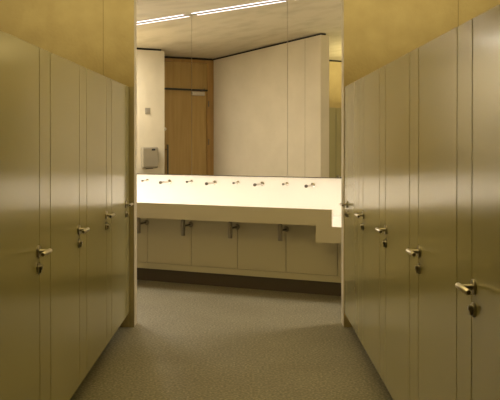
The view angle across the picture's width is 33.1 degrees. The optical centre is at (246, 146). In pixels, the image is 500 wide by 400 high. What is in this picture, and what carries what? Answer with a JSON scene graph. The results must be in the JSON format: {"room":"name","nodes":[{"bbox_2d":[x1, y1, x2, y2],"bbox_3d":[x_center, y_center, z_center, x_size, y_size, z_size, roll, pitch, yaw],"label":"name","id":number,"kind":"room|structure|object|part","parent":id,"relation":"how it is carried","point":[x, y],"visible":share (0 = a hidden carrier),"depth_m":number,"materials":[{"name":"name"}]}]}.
{"room":"public restroom","nodes":[
{"label":"public restroom","id":0,"kind":"room"},
{"bbox_2d":[0,0,136,326],"bbox_3d":[-2.118,0.015,6.857,2.415,2.890,0.159,0,1,0],"label":"wall","id":1,"kind":"structure","parent":0,"point":[72,30],"depth_m":6.77,"materials":[{"name":"paint"}]},
{"bbox_2d":[103,0,103,75],"bbox_3d":[-1.159,-0.950,6.768,0.005,0.921,0.002,0,1,0],"label":"trim","id":2,"kind":"structure","parent":1,"relation":"attached to","point":[103,0],"depth_m":6.77,"materials":[{"name":"brown"}]},
{"bbox_2d":[129,87,133,326],"bbox_3d":[-0.930,0.491,6.776,0.038,1.940,0.010,0,1,0],"label":"trim","id":3,"kind":"structure","parent":1,"relation":"attached to","point":[131,89],"depth_m":6.77,"materials":[{"name":"brown"}]},
{"bbox_2d":[137,0,278,22],"bbox_3d":[-0.250,-1.632,4.636,7.100,0.998,13.100,0,1,0],"label":"ceiling","id":4,"kind":"structure","parent":0,"point":[146,9],"depth_m":8.81,"materials":[{"name":"concrete"}]},
{"bbox_2d":[137,14,185,22],"bbox_3d":[-1.163,-1.410,9.450,1.060,0.087,0.036,0,1,25],"label":"strip light","id":5,"kind":"object","parent":4,"relation":"attached to","point":[181,14],"visible":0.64,"depth_m":9.35,"materials":[{"name":"white plastic"}]},
{"bbox_2d":[190,0,275,13],"bbox_3d":[-0.125,-1.495,8.973,1.095,0.090,0.036,0,1,25],"label":"strip light","id":6,"kind":"object","parent":4,"relation":"attached to","point":[268,0],"visible":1,"depth_m":8.97,"materials":[{"name":"glowing white light diffuser"}]},
{"bbox_2d":[141,0,281,22],"bbox_3d":[-0.115,-0.171,9.168,7.250,3.222,0.188,0,1,25],"label":"wall","id":7,"kind":"structure","parent":0,"point":[279,0],"depth_m":9.16,"materials":[{"name":"paint"}]},
{"bbox_2d":[137,15,191,174],"bbox_3d":[-1.122,-0.571,9.514,1.125,1.764,0.008,0,1,25],"label":"mirror","id":8,"kind":"object","parent":7,"relation":"attached to","point":[164,46],"visible":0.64,"depth_m":9.42,"materials":[{"name":"clear glass"}]},
{"bbox_2d":[137,174,340,215],"bbox_3d":[-0.043,0.632,9.032,4.600,0.618,0.012,0,1,25],"label":"backsplash","id":9,"kind":"structure","parent":7,"relation":"attached to","point":[326,193],"depth_m":9.02,"materials":[{"name":"white ceramic"}]},
{"bbox_2d":[159,180,170,183],"bbox_3d":[-0.912,0.397,9.305,0.049,0.049,0.210,0,1,25],"label":"spout","id":10,"kind":"object","parent":9,"relation":"attached to","point":[168,181],"visible":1,"depth_m":9.31,"materials":[{"name":"silver metal"}]},
{"bbox_2d":[205,181,216,184],"bbox_3d":[-0.395,0.399,9.069,0.049,0.049,0.210,0,1,25],"label":"spout","id":11,"kind":"object","parent":9,"relation":"attached to","point":[213,182],"visible":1,"depth_m":9.08,"materials":[{"name":"grey metal"}]},
{"bbox_2d":[253,182,263,185],"bbox_3d":[0.119,0.401,8.833,0.049,0.049,0.210,0,1,25],"label":"spout","id":12,"kind":"object","parent":9,"relation":"attached to","point":[260,183],"visible":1,"depth_m":8.85,"materials":[{"name":"grey metal"}]},
{"bbox_2d":[304,183,314,187],"bbox_3d":[0.638,0.403,8.595,0.049,0.049,0.210,0,1,25],"label":"spout","id":13,"kind":"object","parent":9,"relation":"attached to","point":[312,185],"visible":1,"depth_m":8.63,"materials":[{"name":"grey metal"}]},
{"bbox_2d":[137,202,340,243],"bbox_3d":[-0.199,0.740,8.692,4.600,0.312,0.735,0,1,25],"label":"trough","id":14,"kind":"object","parent":7,"relation":"attached to","point":[328,227],"visible":0.41,"depth_m":8.20,"materials":[{"name":"beige"}]},
{"bbox_2d":[137,218,148,232],"bbox_3d":[-1.115,0.821,8.913,0.057,0.186,0.188,0,1,25],"label":"trap","id":15,"kind":"object","parent":14,"relation":"attached to","point":[146,222],"visible":0.72,"depth_m":8.83,"materials":[{"name":"silver metal"}]},
{"bbox_2d":[137,218,140,232],"bbox_3d":[-1.144,0.835,8.849,0.046,0.160,0.046,0,1,25],"label":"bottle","id":16,"kind":"object","parent":15,"relation":"on","point":[138,219],"depth_m":8.83,"materials":[{"name":"silver metal"}]},
{"bbox_2d":[181,220,192,235],"bbox_3d":[-0.628,0.823,8.690,0.057,0.186,0.188,0,1,25],"label":"trap","id":17,"kind":"object","parent":14,"relation":"attached to","point":[190,224],"visible":0.88,"depth_m":8.61,"materials":[{"name":"silver metal"}]},
{"bbox_2d":[181,220,184,235],"bbox_3d":[-0.657,0.837,8.626,0.046,0.160,0.046,0,1,25],"label":"bottle","id":18,"kind":"object","parent":17,"relation":"on","point":[182,221],"depth_m":8.61,"materials":[{"name":"silver metal"}]},
{"bbox_2d":[228,222,239,237],"bbox_3d":[-0.140,0.825,8.467,0.057,0.186,0.188,0,1,25],"label":"trap","id":19,"kind":"object","parent":14,"relation":"attached to","point":[236,226],"visible":0.91,"depth_m":8.38,"materials":[{"name":"silver metal"}]},
{"bbox_2d":[228,222,231,237],"bbox_3d":[-0.169,0.839,8.402,0.046,0.160,0.046,0,1,25],"label":"bottle","id":20,"kind":"object","parent":19,"relation":"on","point":[229,223],"depth_m":8.38,"materials":[{"name":"silver metal"}]},
{"bbox_2d":[278,224,288,240],"bbox_3d":[0.352,0.827,8.242,0.057,0.186,0.188,0,1,25],"label":"trap","id":21,"kind":"object","parent":14,"relation":"attached to","point":[280,226],"visible":0.9,"depth_m":8.16,"materials":[{"name":"silver metal"}]},
{"bbox_2d":[278,224,282,240],"bbox_3d":[0.323,0.841,8.177,0.046,0.160,0.046,0,1,25],"label":"bottle","id":22,"kind":"object","parent":21,"relation":"on","point":[280,227],"depth_m":8.16,"materials":[{"name":"silver metal"}]},
{"bbox_2d":[192,0,287,176],"bbox_3d":[-0.091,-0.612,9.041,1.135,1.854,0.008,0,1,25],"label":"mirror","id":23,"kind":"object","parent":7,"relation":"attached to","point":[240,54],"visible":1,"depth_m":9.03,"materials":[{"name":"clear glass"}]},
{"bbox_2d":[148,174,333,177],"bbox_3d":[-0.331,0.318,9.158,3.970,0.008,0.014,0,1,25],"label":"trim","id":24,"kind":"structure","parent":7,"relation":"attached to","point":[148,174],"depth_m":8.99,"materials":[{"name":"white ceramic"}]},
{"bbox_2d":[288,0,341,177],"bbox_3d":[0.942,-0.652,8.568,1.128,1.942,0.008,0,1,25],"label":"mirror","id":25,"kind":"object","parent":7,"relation":"attached to","point":[314,26],"visible":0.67,"depth_m":8.68,"materials":[{"name":"clear glass"}]},
{"bbox_2d":[70,280,392,399],"bbox_3d":[-0.250,1.539,4.664,7.100,0.120,13.100,0,1,0],"label":"floor","id":26,"kind":"structure","parent":0,"point":[187,341],"depth_m":5.98,"materials":[{"name":"stone"}]},
{"bbox_2d":[137,262,340,295],"bbox_3d":[-0.220,1.172,8.650,4.600,0.545,0.029,0,1,25],"label":"trim","id":27,"kind":"structure","parent":26,"relation":"on","point":[199,278],"depth_m":8.56,"materials":[{"name":"brown"}]},
{"bbox_2d":[137,218,147,261],"bbox_3d":[-1.301,0.992,9.116,0.527,0.502,0.020,0,1,25],"label":"access panel","id":28,"kind":"object","parent":27,"relation":"attached to","point":[142,238],"visible":0.21,"depth_m":9.02,"materials":[{"name":"beige laminate"}]},
{"bbox_2d":[148,218,191,265],"bbox_3d":[-0.819,0.994,8.895,0.522,0.502,0.020,0,1,25],"label":"access panel","id":29,"kind":"object","parent":27,"relation":"attached to","point":[166,245],"visible":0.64,"depth_m":8.89,"materials":[{"name":"beige laminate"}]},
{"bbox_2d":[191,220,237,268],"bbox_3d":[-0.336,0.996,8.674,0.526,0.502,0.020,0,1,25],"label":"access panel","id":30,"kind":"object","parent":27,"relation":"attached to","point":[211,246],"visible":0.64,"depth_m":8.67,"materials":[{"name":"beige laminate"}]},
{"bbox_2d":[137,262,340,282],"bbox_3d":[-0.231,1.282,8.628,4.600,0.060,0.020,0,1,25],"label":"baseboard","id":31,"kind":"structure","parent":27,"relation":"attached to","point":[257,273],"depth_m":8.54,"materials":[{"name":"beige laminate"}]},
{"bbox_2d":[238,222,285,271],"bbox_3d":[0.148,0.998,8.452,0.527,0.502,0.020,0,1,25],"label":"access panel","id":32,"kind":"object","parent":27,"relation":"attached to","point":[259,247],"visible":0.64,"depth_m":8.44,"materials":[{"name":"beige laminate"}]},
{"bbox_2d":[286,224,337,275],"bbox_3d":[0.633,1.000,8.230,0.528,0.502,0.020,0,1,25],"label":"access panel","id":33,"kind":"object","parent":27,"relation":"attached to","point":[304,255],"visible":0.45,"depth_m":8.23,"materials":[{"name":"beige laminate"}]},
{"bbox_2d":[338,244,340,275],"bbox_3d":[1.118,1.079,8.009,0.527,0.348,0.020,0,1,25],"label":"access panel","id":34,"kind":"object","parent":27,"relation":"attached to","point":[339,245],"visible":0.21,"depth_m":8.10,"materials":[{"name":"beige laminate"}]},
{"bbox_3d":[-1.125,1.366,2.601,0.310,0.017,8.377,0,1,0],"label":"trim","id":35,"kind":"structure","parent":26,"relation":"on","visible":0},
{"bbox_2d":[39,47,50,399],"bbox_3d":[-0.965,0.456,3.955,0.030,1.820,0.217,0,1,0],"label":"filler panel","id":36,"kind":"object","parent":35,"relation":"on","point":[44,55],"visible":0.7,"depth_m":3.94,"materials":[{"name":"beige laminate"}]},
{"bbox_2d":[50,52,89,399],"bbox_3d":[-0.936,0.452,4.418,0.088,1.820,0.701,0,1,0],"label":"door","id":37,"kind":"structure","parent":35,"relation":"on","point":[65,229],"depth_m":4.37,"materials":[{"name":"beige laminate"}]},
{"bbox_3d":[-0.926,0.470,4.732,0.048,0.054,0.054,0,0,0],"label":"handle","id":38,"kind":"part","parent":37,"relation":"part of","materials":[{"name":"silver metal"}]},
{"bbox_2d":[79,65,86,383],"bbox_3d":[-0.965,0.448,4.873,0.030,1.820,0.217,0,1,0],"label":"filler panel","id":39,"kind":"object","parent":35,"relation":"on","point":[82,70],"visible":0.67,"depth_m":4.88,"materials":[{"name":"beige laminate"}]},
{"bbox_2d":[86,68,114,373],"bbox_3d":[-0.936,0.444,5.336,0.088,1.820,0.701,0,1,0],"label":"door","id":40,"kind":"structure","parent":35,"relation":"on","point":[97,214],"depth_m":5.30,"materials":[{"name":"beige laminate"}]},
{"bbox_2d":[106,77,111,343],"bbox_3d":[-0.965,0.440,5.791,0.030,1.820,0.217,0,1,0],"label":"filler panel","id":41,"kind":"object","parent":35,"relation":"on","point":[108,80],"visible":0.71,"depth_m":5.80,"materials":[{"name":"beige laminate"}]},
{"bbox_2d":[126,86,128,315],"bbox_3d":[-0.965,0.432,6.690,0.030,1.820,0.180,0,1,0],"label":"filler panel","id":42,"kind":"object","parent":35,"relation":"on","point":[127,87],"visible":0.48,"depth_m":6.68,"materials":[{"name":"beige laminate"}]},
{"bbox_2d":[111,79,132,336],"bbox_3d":[-0.936,0.435,6.253,0.088,1.820,0.701,0,1,0],"label":"door","id":43,"kind":"structure","parent":42,"relation":"attached to","point":[118,90],"depth_m":6.21,"materials":[{"name":"beige laminate"}]},
{"bbox_3d":[-0.965,0.435,6.251,0.030,1.820,0.697,0,0,0],"label":"door","id":44,"kind":"part","parent":43,"relation":"part of","materials":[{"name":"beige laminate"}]},
{"bbox_3d":[0.960,1.366,2.601,0.310,0.017,8.377,0,1,0],"label":"trim","id":45,"kind":"structure","parent":26,"relation":"on","visible":0},
{"bbox_2d":[344,86,346,315],"bbox_3d":[0.800,0.432,6.690,0.030,1.820,0.180,0,1,0],"label":"filler panel","id":46,"kind":"object","parent":45,"relation":"on","point":[345,87],"visible":0.48,"depth_m":6.70,"materials":[{"name":"beige laminate"}]},
{"bbox_2d":[340,79,358,337],"bbox_3d":[0.771,0.435,6.253,0.088,1.820,0.701,0,1,0],"label":"door","id":47,"kind":"structure","parent":46,"relation":"attached to","point":[352,203],"depth_m":6.19,"materials":[{"name":"beige laminate"}]},
{"bbox_3d":[0.800,0.435,6.251,0.030,1.820,0.697,0,0,0],"label":"door","id":48,"kind":"part","parent":47,"relation":"part of","materials":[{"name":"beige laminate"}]},
{"bbox_2d":[359,77,362,344],"bbox_3d":[0.800,0.440,5.791,0.030,1.820,0.217,0,1,0],"label":"filler panel","id":49,"kind":"object","parent":45,"relation":"on","point":[360,79],"visible":0.59,"depth_m":5.81,"materials":[{"name":"beige laminate"}]},
{"bbox_2d":[354,68,379,372],"bbox_3d":[0.771,0.444,5.336,0.088,1.820,0.701,0,1,0],"label":"door","id":50,"kind":"structure","parent":45,"relation":"on","point":[370,214],"depth_m":5.25,"materials":[{"name":"beige laminate"}]},
{"bbox_3d":[0.800,0.444,5.333,0.030,1.820,0.697,0,0,0],"label":"door","id":51,"kind":"part","parent":50,"relation":"part of","materials":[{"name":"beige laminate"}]},
{"bbox_2d":[379,65,385,383],"bbox_3d":[0.800,0.448,4.873,0.030,1.820,0.217,0,1,0],"label":"filler panel","id":52,"kind":"object","parent":45,"relation":"on","point":[382,69],"visible":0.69,"depth_m":4.87,"materials":[{"name":"beige laminate"}]},
{"bbox_2d":[375,52,409,399],"bbox_3d":[0.771,0.452,4.418,0.088,1.820,0.701,0,1,0],"label":"door","id":53,"kind":"structure","parent":52,"relation":"attached to","point":[396,229],"depth_m":4.38,"materials":[{"name":"beige laminate"}]},
{"bbox_3d":[0.761,0.470,4.732,0.048,0.054,0.054,0,0,0],"label":"handle","id":54,"kind":"part","parent":53,"relation":"part of","materials":[{"name":"silver metal"}]},
{"bbox_2d":[409,47,418,399],"bbox_3d":[0.800,0.456,3.955,0.030,1.820,0.217,0,1,0],"label":"filler panel","id":55,"kind":"object","parent":45,"relation":"on","point":[414,55],"visible":0.68,"depth_m":3.94,"materials":[{"name":"beige laminate"}]},
{"bbox_2d":[406,27,457,399],"bbox_3d":[0.771,0.460,3.500,0.088,1.820,0.701,0,1,0],"label":"door","id":56,"kind":"structure","parent":55,"relation":"attached to","point":[436,251],"depth_m":3.44,"materials":[{"name":"beige laminate"}]},
{"bbox_3d":[0.737,0.478,3.780,0.021,0.021,0.141,0,0,0],"label":"lever","id":57,"kind":"part","parent":56,"relation":"part of","materials":[{"name":"silver metal"}]},
{"bbox_3d":[0.761,0.478,3.814,0.048,0.054,0.054,0,0,0],"label":"handle","id":58,"kind":"part","parent":56,"relation":"part of","materials":[{"name":"silver metal"}]},
{"bbox_3d":[0.780,0.556,3.815,0.009,0.049,0.049,0,0,0],"label":"lock plate","id":59,"kind":"part","parent":56,"relation":"part of","materials":[{"name":"silver metal"}]},
{"bbox_2d":[457,19,472,399],"bbox_3d":[0.800,0.464,3.039,0.030,1.820,0.217,0,1,0],"label":"filler panel","id":60,"kind":"object","parent":45,"relation":"on","point":[465,30],"visible":0.68,"depth_m":3.05,"materials":[{"name":"beige laminate"}]},
{"bbox_2d":[455,4,499,399],"bbox_3d":[0.771,0.468,2.584,0.088,1.820,0.701,0,1,0],"label":"door","id":61,"kind":"structure","parent":60,"relation":"attached to","point":[484,286],"depth_m":2.77,"materials":[{"name":"beige laminate"}]},
{"bbox_3d":[0.737,0.486,2.864,0.021,0.021,0.141,0,0,0],"label":"lever","id":62,"kind":"part","parent":61,"relation":"part of","materials":[{"name":"silver metal"}]},
{"bbox_3d":[0.761,0.486,2.898,0.048,0.054,0.054,0,0,0],"label":"handle","id":63,"kind":"part","parent":61,"relation":"part of","materials":[{"name":"silver metal"}]},
{"bbox_3d":[0.780,0.564,2.899,0.009,0.049,0.049,0,0,0],"label":"lock plate","id":64,"kind":"part","parent":61,"relation":"part of","materials":[{"name":"silver metal"}]},
{"bbox_3d":[0.800,0.468,2.582,0.030,1.820,0.697,0,0,0],"label":"door","id":65,"kind":"part","parent":61,"relation":"part of","materials":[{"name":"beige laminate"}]},
{"bbox_2d":[341,0,499,326],"bbox_3d":[1.965,-0.142,6.856,2.370,3.205,0.159,0,1,0],"label":"wall","id":66,"kind":"structure","parent":0,"point":[375,33],"depth_m":6.77,"materials":[{"name":"paint"}]},
{"bbox_3d":[-0.075,-0.148,-1.701,5.650,3.366,0.200,0,1,0],"label":"wall","id":67,"kind":"structure","parent":0,"visible":0},
{"bbox_2d":[0,30,51,399],"bbox_3d":[-0.936,0.460,3.500,0.088,1.820,0.701,0,1,0],"label":"door","id":68,"kind":"structure","parent":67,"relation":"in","point":[20,249],"depth_m":3.49,"materials":[{"name":"beige laminate"}]},
{"bbox_3d":[-0.946,0.556,3.815,0.009,0.049,0.049,0,0,0],"label":"lock plate","id":69,"kind":"part","parent":68,"relation":"part of","materials":[{"name":"silver metal"}]},
{"bbox_3d":[-0.926,0.478,3.814,0.048,0.054,0.054,0,0,0],"label":"handle","id":70,"kind":"part","parent":68,"relation":"part of","materials":[{"name":"silver metal"}]},
{"bbox_3d":[-0.902,0.478,3.780,0.021,0.021,0.141,0,0,0],"label":"lever","id":71,"kind":"part","parent":68,"relation":"part of","materials":[{"name":"silver metal"}]}
]}

